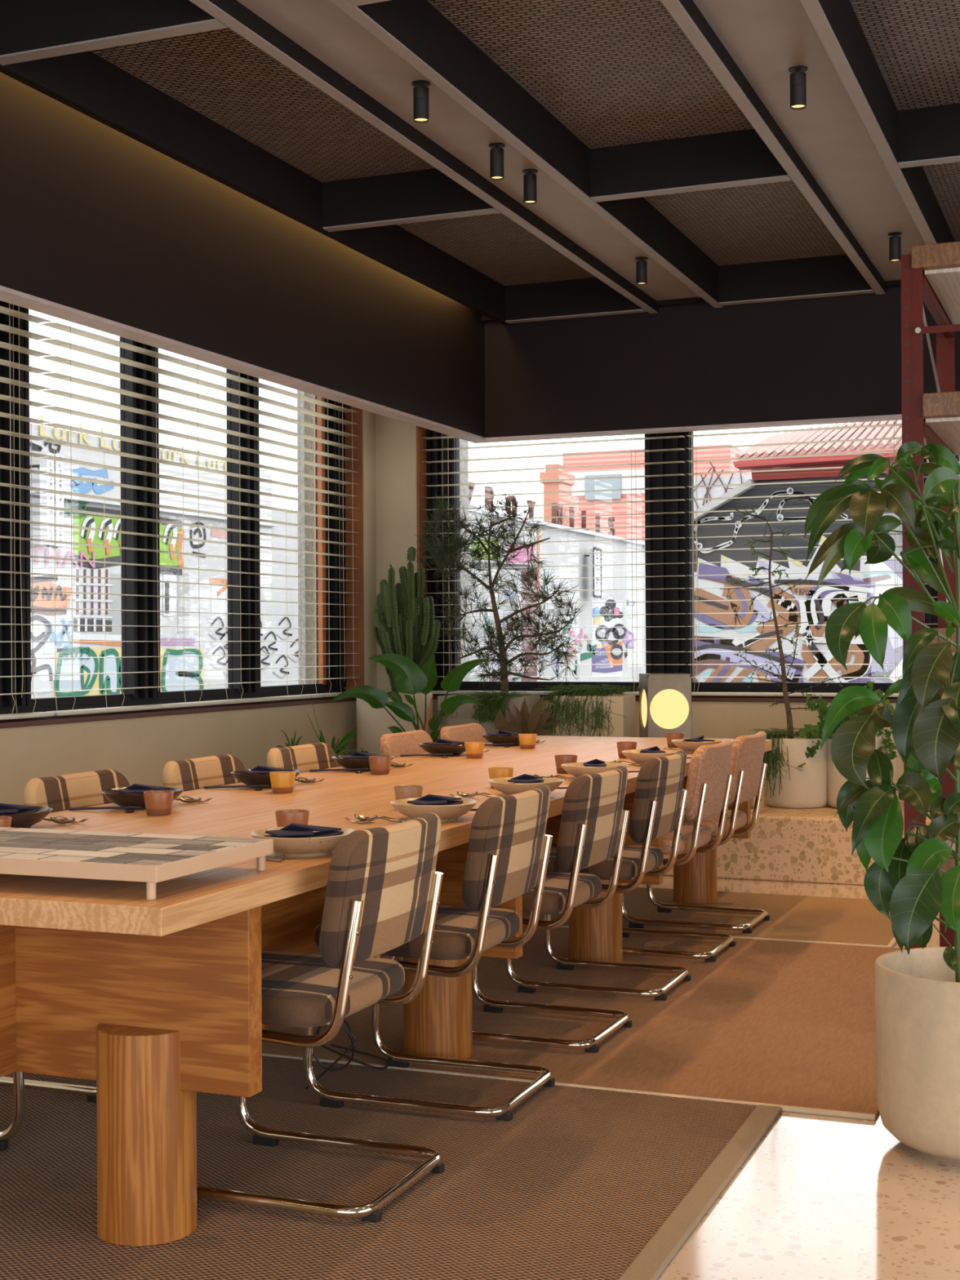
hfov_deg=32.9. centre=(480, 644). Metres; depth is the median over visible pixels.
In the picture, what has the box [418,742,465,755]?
shallow bowl
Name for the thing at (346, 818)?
fork
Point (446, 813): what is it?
shallow bowl
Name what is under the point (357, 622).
trim
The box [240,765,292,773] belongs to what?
folded napkin
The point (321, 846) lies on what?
shallow bowl
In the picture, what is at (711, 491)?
house
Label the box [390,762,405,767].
spoon
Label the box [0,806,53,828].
shallow bowl
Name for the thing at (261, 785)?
chopsticks
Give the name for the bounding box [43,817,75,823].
spoon
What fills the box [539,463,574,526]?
brick chimney
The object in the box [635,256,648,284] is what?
ceiling spotlight
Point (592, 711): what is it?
potted plant
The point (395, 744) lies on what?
chair
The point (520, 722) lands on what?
agave
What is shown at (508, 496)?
roof letter
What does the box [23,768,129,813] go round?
chair
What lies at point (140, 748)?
wall
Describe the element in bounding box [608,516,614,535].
roof letter
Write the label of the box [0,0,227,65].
trim
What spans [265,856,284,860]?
fork
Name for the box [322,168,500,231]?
trim
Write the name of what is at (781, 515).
building
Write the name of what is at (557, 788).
chopsticks
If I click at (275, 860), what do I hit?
spoon
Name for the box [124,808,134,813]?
chopstick rest
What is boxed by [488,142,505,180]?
ceiling spotlight
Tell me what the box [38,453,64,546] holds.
sign
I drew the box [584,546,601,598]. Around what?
sign
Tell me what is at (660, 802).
chair
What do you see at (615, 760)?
spoon
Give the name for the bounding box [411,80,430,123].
ceiling spotlight
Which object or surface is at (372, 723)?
pot
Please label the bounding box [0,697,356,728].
trim
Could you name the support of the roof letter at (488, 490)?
on the facade
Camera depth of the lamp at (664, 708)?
8.74 m
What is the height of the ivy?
0.669 m
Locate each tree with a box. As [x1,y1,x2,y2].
[412,489,584,742]
[720,504,846,808]
[803,441,959,1164]
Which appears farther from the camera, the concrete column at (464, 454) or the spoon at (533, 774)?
the concrete column at (464, 454)
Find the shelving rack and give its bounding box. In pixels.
[900,241,959,949]
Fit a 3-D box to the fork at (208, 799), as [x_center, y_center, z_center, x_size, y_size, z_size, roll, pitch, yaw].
[-0.887,0.462,4.848,0.204,0.020,0.021,0,0,27]
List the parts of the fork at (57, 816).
handle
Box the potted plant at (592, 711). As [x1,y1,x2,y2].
[533,683,636,737]
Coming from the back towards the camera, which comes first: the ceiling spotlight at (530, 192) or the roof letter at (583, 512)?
the roof letter at (583, 512)
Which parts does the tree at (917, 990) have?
pot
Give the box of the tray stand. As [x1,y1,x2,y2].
[0,826,273,899]
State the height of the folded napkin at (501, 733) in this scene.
0.040 m
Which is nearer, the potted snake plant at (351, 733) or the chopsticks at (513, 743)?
the chopsticks at (513, 743)
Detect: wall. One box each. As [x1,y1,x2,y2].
[0,409,377,804]
[375,413,938,801]
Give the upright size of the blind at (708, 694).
2.015 m
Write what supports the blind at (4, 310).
attached to the window at (138, 696)
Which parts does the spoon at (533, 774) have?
handle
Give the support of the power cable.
on the woven rug at (580, 1183)
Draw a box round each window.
[0,300,346,720]
[426,418,959,697]
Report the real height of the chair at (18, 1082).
0.808 m
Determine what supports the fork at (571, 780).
on the dining table
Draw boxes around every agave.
[275,729,302,747]
[494,693,563,735]
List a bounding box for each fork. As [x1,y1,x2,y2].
[42,815,88,823]
[176,795,212,802]
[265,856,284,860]
[294,777,324,782]
[344,817,404,823]
[448,793,496,798]
[546,775,573,781]
[612,761,642,766]
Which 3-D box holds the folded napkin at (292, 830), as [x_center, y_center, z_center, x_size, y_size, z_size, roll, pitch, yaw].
[-0.391,0.416,3.628,0.180,0.040,0.090,0,0,-39]
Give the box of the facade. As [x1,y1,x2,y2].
[29,414,645,698]
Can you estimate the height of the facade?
4.144 m
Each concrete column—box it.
[297,390,316,684]
[459,439,470,681]
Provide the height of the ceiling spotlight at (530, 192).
0.125 m
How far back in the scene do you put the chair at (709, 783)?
6.12 m
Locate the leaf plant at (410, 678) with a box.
[329,653,489,742]
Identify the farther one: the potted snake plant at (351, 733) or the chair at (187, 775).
the potted snake plant at (351, 733)
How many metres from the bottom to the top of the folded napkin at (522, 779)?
0.040 m
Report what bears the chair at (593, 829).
on the woven rug at (789, 1026)
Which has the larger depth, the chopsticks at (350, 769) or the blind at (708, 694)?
the blind at (708, 694)
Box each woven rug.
[0,1055,782,1279]
[262,926,904,1119]
[522,887,896,947]
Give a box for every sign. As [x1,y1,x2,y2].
[30,452,54,545]
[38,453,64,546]
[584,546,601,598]
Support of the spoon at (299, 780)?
on the dining table
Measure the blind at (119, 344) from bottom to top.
2.015 m
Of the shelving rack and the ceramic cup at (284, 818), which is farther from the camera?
the shelving rack
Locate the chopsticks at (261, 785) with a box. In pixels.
[204,784,268,788]
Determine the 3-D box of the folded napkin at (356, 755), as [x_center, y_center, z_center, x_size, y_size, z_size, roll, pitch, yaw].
[-0.431,0.417,6.043,0.180,0.040,0.090,0,0,-28]
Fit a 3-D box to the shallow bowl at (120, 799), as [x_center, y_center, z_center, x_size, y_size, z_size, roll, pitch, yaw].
[-0.973,0.446,4.696,0.233,0.050,0.233,0,0,3]
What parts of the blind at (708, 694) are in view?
pull cord, ladder cord, pull cord, rail, ladder cord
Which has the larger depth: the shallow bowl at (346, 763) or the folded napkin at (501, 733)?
the folded napkin at (501, 733)
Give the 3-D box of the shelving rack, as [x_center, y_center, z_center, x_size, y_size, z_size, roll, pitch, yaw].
[1.919,-0.001,5.140,1.013,2.380,1.010,0,0,22]
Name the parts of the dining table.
cross panel, leg, spine panel, leg, leg, cross panel, leg, cross panel, leg, cross panel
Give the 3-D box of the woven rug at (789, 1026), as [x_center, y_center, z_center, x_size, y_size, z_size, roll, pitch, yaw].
[0.050,1.193,5.697,2.950,0.013,2.318,0,0,22]
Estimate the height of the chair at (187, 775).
0.808 m
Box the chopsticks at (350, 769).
[309,768,368,772]
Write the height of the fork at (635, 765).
0.020 m
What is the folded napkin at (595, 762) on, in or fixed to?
in the shallow bowl at (575, 769)
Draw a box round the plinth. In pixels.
[662,797,931,884]
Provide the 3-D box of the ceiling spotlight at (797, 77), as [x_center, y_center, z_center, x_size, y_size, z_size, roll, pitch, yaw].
[1.031,-1.802,5.270,0.062,0.125,0.062,0,0,22]
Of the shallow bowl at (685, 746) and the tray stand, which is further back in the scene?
the shallow bowl at (685, 746)
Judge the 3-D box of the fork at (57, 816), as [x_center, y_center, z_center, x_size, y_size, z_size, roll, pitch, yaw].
[-1.121,0.463,4.301,0.204,0.020,0.021,0,0,27]
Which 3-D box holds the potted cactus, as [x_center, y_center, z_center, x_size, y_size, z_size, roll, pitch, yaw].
[-0.500,0.149,9.663,0.469,1.455,0.450,0,0,-20]
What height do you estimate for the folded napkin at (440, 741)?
0.040 m
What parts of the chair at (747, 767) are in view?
seat, backrest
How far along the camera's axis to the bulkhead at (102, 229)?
6.48 m
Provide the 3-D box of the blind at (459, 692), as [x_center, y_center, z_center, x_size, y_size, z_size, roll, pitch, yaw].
[0.423,-0.705,9.733,1.635,2.015,0.106,0,0,22]
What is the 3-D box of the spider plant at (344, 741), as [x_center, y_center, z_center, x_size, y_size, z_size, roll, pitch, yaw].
[-0.756,0.566,8.381,0.446,0.626,0.220,0,0,22]
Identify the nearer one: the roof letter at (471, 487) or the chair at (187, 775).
the chair at (187, 775)
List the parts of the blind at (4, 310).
ladder cord, pull cord, ladder cord, rail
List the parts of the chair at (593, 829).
seat, backrest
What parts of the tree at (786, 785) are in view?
pot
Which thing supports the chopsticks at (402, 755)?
on the dining table
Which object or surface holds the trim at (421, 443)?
attached to the wall at (395, 439)
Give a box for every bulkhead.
[0,71,490,443]
[480,280,959,442]
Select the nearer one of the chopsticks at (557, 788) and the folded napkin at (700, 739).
the chopsticks at (557, 788)
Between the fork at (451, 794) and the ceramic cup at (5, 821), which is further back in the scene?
the fork at (451, 794)
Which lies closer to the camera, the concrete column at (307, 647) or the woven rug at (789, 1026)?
the woven rug at (789, 1026)
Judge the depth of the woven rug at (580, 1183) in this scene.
3.59 m
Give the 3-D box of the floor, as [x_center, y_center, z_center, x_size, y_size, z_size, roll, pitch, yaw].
[0.935,1.255,2.860,8.800,0.120,12.800,0,0,22]
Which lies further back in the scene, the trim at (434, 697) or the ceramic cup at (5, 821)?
the trim at (434, 697)
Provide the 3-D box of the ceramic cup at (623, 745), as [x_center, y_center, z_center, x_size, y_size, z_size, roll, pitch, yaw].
[0.596,0.429,6.601,0.083,0.064,0.083,0,0,-27]
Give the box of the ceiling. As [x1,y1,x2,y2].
[89,0,959,285]
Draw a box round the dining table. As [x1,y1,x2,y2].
[0,735,771,1246]
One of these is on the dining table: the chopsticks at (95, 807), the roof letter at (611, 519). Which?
the chopsticks at (95, 807)
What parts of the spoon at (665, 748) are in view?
handle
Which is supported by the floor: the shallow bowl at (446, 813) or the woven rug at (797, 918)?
the woven rug at (797, 918)
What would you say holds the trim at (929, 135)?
attached to the ceiling
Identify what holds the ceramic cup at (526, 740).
on the dining table
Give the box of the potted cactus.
[356,546,440,755]
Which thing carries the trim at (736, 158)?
attached to the ceiling
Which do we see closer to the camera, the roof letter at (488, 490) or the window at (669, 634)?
the window at (669, 634)
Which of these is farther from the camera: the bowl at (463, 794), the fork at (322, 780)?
the fork at (322, 780)
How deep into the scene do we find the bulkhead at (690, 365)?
8.78 m
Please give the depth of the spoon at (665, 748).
6.87 m
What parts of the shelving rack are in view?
post, shelf, shelf, shelf, post, shelf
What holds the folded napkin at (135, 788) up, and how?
in the shallow bowl at (120, 799)
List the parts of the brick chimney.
crown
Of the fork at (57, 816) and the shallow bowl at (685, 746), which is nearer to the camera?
the fork at (57, 816)
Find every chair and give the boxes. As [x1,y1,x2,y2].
[0,1071,96,1151]
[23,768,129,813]
[162,754,244,791]
[196,813,444,1222]
[266,742,399,960]
[302,785,555,1120]
[380,729,523,915]
[440,723,488,743]
[471,765,631,1053]
[503,751,690,1000]
[622,731,769,933]
[622,739,736,961]
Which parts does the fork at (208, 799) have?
handle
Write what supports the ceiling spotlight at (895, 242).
attached to the trim at (840, 151)
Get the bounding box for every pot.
[356,691,432,755]
[826,730,896,808]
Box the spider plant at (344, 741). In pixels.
[306,695,369,755]
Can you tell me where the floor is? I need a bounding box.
[623,875,959,1279]
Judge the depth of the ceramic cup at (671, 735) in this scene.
7.22 m
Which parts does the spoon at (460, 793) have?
handle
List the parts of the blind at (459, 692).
ladder cord, pull cord, rail, ladder cord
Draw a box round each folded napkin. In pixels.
[0,803,38,814]
[113,783,173,793]
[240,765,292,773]
[263,823,343,838]
[339,751,386,759]
[407,794,462,805]
[426,738,464,745]
[488,729,522,736]
[507,773,543,783]
[582,759,606,766]
[640,746,666,753]
[682,735,715,742]
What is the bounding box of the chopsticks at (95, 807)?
[68,806,141,810]
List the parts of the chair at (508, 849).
seat, backrest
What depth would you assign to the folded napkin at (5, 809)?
4.14 m
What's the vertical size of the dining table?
0.724 m
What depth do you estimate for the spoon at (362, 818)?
4.25 m
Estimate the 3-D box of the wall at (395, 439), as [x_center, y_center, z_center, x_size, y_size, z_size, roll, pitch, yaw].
[3.278,-0.619,8.677,8.350,3.600,0.250,0,0,22]
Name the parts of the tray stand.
leg, leg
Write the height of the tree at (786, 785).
1.617 m
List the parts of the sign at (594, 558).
frame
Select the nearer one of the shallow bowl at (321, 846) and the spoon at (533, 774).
the shallow bowl at (321, 846)
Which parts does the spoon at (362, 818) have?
handle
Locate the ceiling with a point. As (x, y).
(614, 73)
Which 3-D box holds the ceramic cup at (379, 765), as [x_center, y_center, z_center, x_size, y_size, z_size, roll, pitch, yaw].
[-0.359,0.435,5.842,0.083,0.064,0.083,0,0,38]
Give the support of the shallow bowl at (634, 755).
on the dining table
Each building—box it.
[562,444,764,542]
[693,419,902,682]
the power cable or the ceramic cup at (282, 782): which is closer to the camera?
the power cable
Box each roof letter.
[468,481,475,507]
[484,486,495,511]
[505,495,517,514]
[526,500,536,519]
[551,502,562,524]
[568,506,574,527]
[581,510,589,530]
[595,513,603,533]
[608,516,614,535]
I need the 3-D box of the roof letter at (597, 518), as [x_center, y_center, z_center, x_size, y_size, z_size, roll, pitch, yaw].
[2.927,-2.945,39.950,0.100,0.516,0.295,0,0,22]
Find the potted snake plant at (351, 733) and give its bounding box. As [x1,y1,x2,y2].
[319,728,356,754]
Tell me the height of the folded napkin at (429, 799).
0.040 m
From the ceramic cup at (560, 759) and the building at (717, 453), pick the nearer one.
the ceramic cup at (560, 759)
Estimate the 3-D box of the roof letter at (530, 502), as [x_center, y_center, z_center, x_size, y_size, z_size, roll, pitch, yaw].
[1.117,-2.900,35.425,0.100,0.446,0.347,0,0,22]
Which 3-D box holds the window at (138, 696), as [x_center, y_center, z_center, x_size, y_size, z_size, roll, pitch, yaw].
[-2.330,-0.704,6.293,0.098,2.065,7.960,0,0,22]
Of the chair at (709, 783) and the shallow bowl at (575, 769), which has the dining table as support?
the shallow bowl at (575, 769)
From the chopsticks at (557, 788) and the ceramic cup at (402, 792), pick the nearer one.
the ceramic cup at (402, 792)
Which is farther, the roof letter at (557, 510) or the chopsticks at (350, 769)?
the roof letter at (557, 510)
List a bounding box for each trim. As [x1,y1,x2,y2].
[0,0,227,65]
[0,50,511,325]
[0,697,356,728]
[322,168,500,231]
[344,404,364,689]
[348,0,390,6]
[416,426,427,691]
[432,695,897,702]
[505,277,646,323]
[590,128,791,202]
[659,0,955,294]
[718,253,874,306]
[897,103,959,168]
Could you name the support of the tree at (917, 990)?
on the floor
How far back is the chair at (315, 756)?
6.21 m
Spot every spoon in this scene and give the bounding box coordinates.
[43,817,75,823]
[174,796,200,803]
[265,857,282,862]
[294,777,315,782]
[354,813,405,822]
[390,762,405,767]
[457,791,497,797]
[533,773,574,779]
[602,760,642,764]
[663,747,693,752]
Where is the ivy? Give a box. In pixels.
[796,681,897,808]
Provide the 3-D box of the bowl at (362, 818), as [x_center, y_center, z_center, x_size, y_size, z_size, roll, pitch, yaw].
[-0.299,0.456,4.258,0.068,0.018,0.039,0,0,27]
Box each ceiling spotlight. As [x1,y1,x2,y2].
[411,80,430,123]
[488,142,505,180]
[522,168,537,204]
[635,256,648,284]
[788,65,807,110]
[888,231,902,262]
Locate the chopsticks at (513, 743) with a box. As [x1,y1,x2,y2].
[484,742,514,745]
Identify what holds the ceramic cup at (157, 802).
on the dining table
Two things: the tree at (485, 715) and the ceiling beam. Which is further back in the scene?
the tree at (485, 715)
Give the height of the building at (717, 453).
5.475 m
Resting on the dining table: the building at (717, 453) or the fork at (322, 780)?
the fork at (322, 780)
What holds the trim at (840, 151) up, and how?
attached to the ceiling
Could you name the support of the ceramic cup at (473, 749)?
on the dining table
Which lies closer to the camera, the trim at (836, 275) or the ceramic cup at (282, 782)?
the ceramic cup at (282, 782)
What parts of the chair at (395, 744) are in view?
backrest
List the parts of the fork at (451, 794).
handle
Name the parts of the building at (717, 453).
white panel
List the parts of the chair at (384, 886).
seat, backrest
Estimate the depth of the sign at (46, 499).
18.96 m
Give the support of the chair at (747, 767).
on the woven rug at (797, 918)
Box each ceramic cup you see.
[0,816,11,827]
[143,790,173,816]
[269,771,295,793]
[275,808,309,826]
[368,755,391,774]
[394,785,422,799]
[464,742,484,758]
[488,766,513,788]
[518,733,537,748]
[554,754,577,773]
[616,741,636,758]
[666,732,684,747]
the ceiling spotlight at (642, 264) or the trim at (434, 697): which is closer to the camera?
the ceiling spotlight at (642, 264)
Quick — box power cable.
[305,1019,388,1088]
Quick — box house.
[693,461,751,510]
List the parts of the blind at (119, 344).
ladder cord, ladder cord, pull cord, ladder cord, rail, ladder cord, ladder cord, ladder cord, pull cord, ladder cord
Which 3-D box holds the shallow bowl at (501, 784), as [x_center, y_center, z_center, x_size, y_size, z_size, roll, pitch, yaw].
[0.139,0.440,4.972,0.233,0.050,0.233,0,0,-37]
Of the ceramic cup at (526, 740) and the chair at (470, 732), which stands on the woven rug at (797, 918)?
the chair at (470, 732)
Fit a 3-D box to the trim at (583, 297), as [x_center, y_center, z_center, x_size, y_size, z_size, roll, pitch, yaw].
[0.523,-1.903,8.963,0.800,0.200,0.060,0,0,22]
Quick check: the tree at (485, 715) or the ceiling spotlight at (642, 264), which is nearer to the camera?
the ceiling spotlight at (642, 264)
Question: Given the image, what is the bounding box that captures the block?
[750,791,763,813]
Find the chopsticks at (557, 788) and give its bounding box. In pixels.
[555,786,567,789]
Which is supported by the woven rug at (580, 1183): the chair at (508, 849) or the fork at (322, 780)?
the chair at (508, 849)
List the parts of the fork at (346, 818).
handle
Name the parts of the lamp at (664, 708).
panel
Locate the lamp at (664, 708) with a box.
[639,673,692,737]
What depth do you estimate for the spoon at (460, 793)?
4.90 m
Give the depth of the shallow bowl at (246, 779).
5.28 m
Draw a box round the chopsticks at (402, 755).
[400,753,453,756]
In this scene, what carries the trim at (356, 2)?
attached to the ceiling
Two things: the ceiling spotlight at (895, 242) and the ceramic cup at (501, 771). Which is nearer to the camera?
the ceramic cup at (501, 771)
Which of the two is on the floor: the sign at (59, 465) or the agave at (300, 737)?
the agave at (300, 737)
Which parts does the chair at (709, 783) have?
seat, backrest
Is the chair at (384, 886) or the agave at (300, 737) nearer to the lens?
the chair at (384, 886)
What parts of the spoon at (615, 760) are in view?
handle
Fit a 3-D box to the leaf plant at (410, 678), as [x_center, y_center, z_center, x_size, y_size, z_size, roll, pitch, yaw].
[-0.360,0.464,9.046,0.945,0.825,0.389,0,0,22]
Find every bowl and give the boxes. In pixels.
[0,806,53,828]
[101,787,183,808]
[230,768,301,787]
[250,826,355,857]
[331,755,394,771]
[354,813,377,822]
[390,797,477,822]
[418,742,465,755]
[457,791,477,797]
[481,733,524,746]
[487,777,564,795]
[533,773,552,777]
[560,761,628,777]
[621,749,679,764]
[671,738,724,751]
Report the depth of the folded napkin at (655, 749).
6.23 m
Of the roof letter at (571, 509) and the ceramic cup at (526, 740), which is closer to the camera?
the ceramic cup at (526, 740)
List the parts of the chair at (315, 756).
backrest, tube frame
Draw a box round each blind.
[0,303,55,719]
[40,316,359,715]
[422,433,686,695]
[685,420,959,697]
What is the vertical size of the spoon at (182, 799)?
0.022 m
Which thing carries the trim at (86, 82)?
attached to the ceiling
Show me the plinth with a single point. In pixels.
(805, 845)
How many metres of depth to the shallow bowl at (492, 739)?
7.38 m

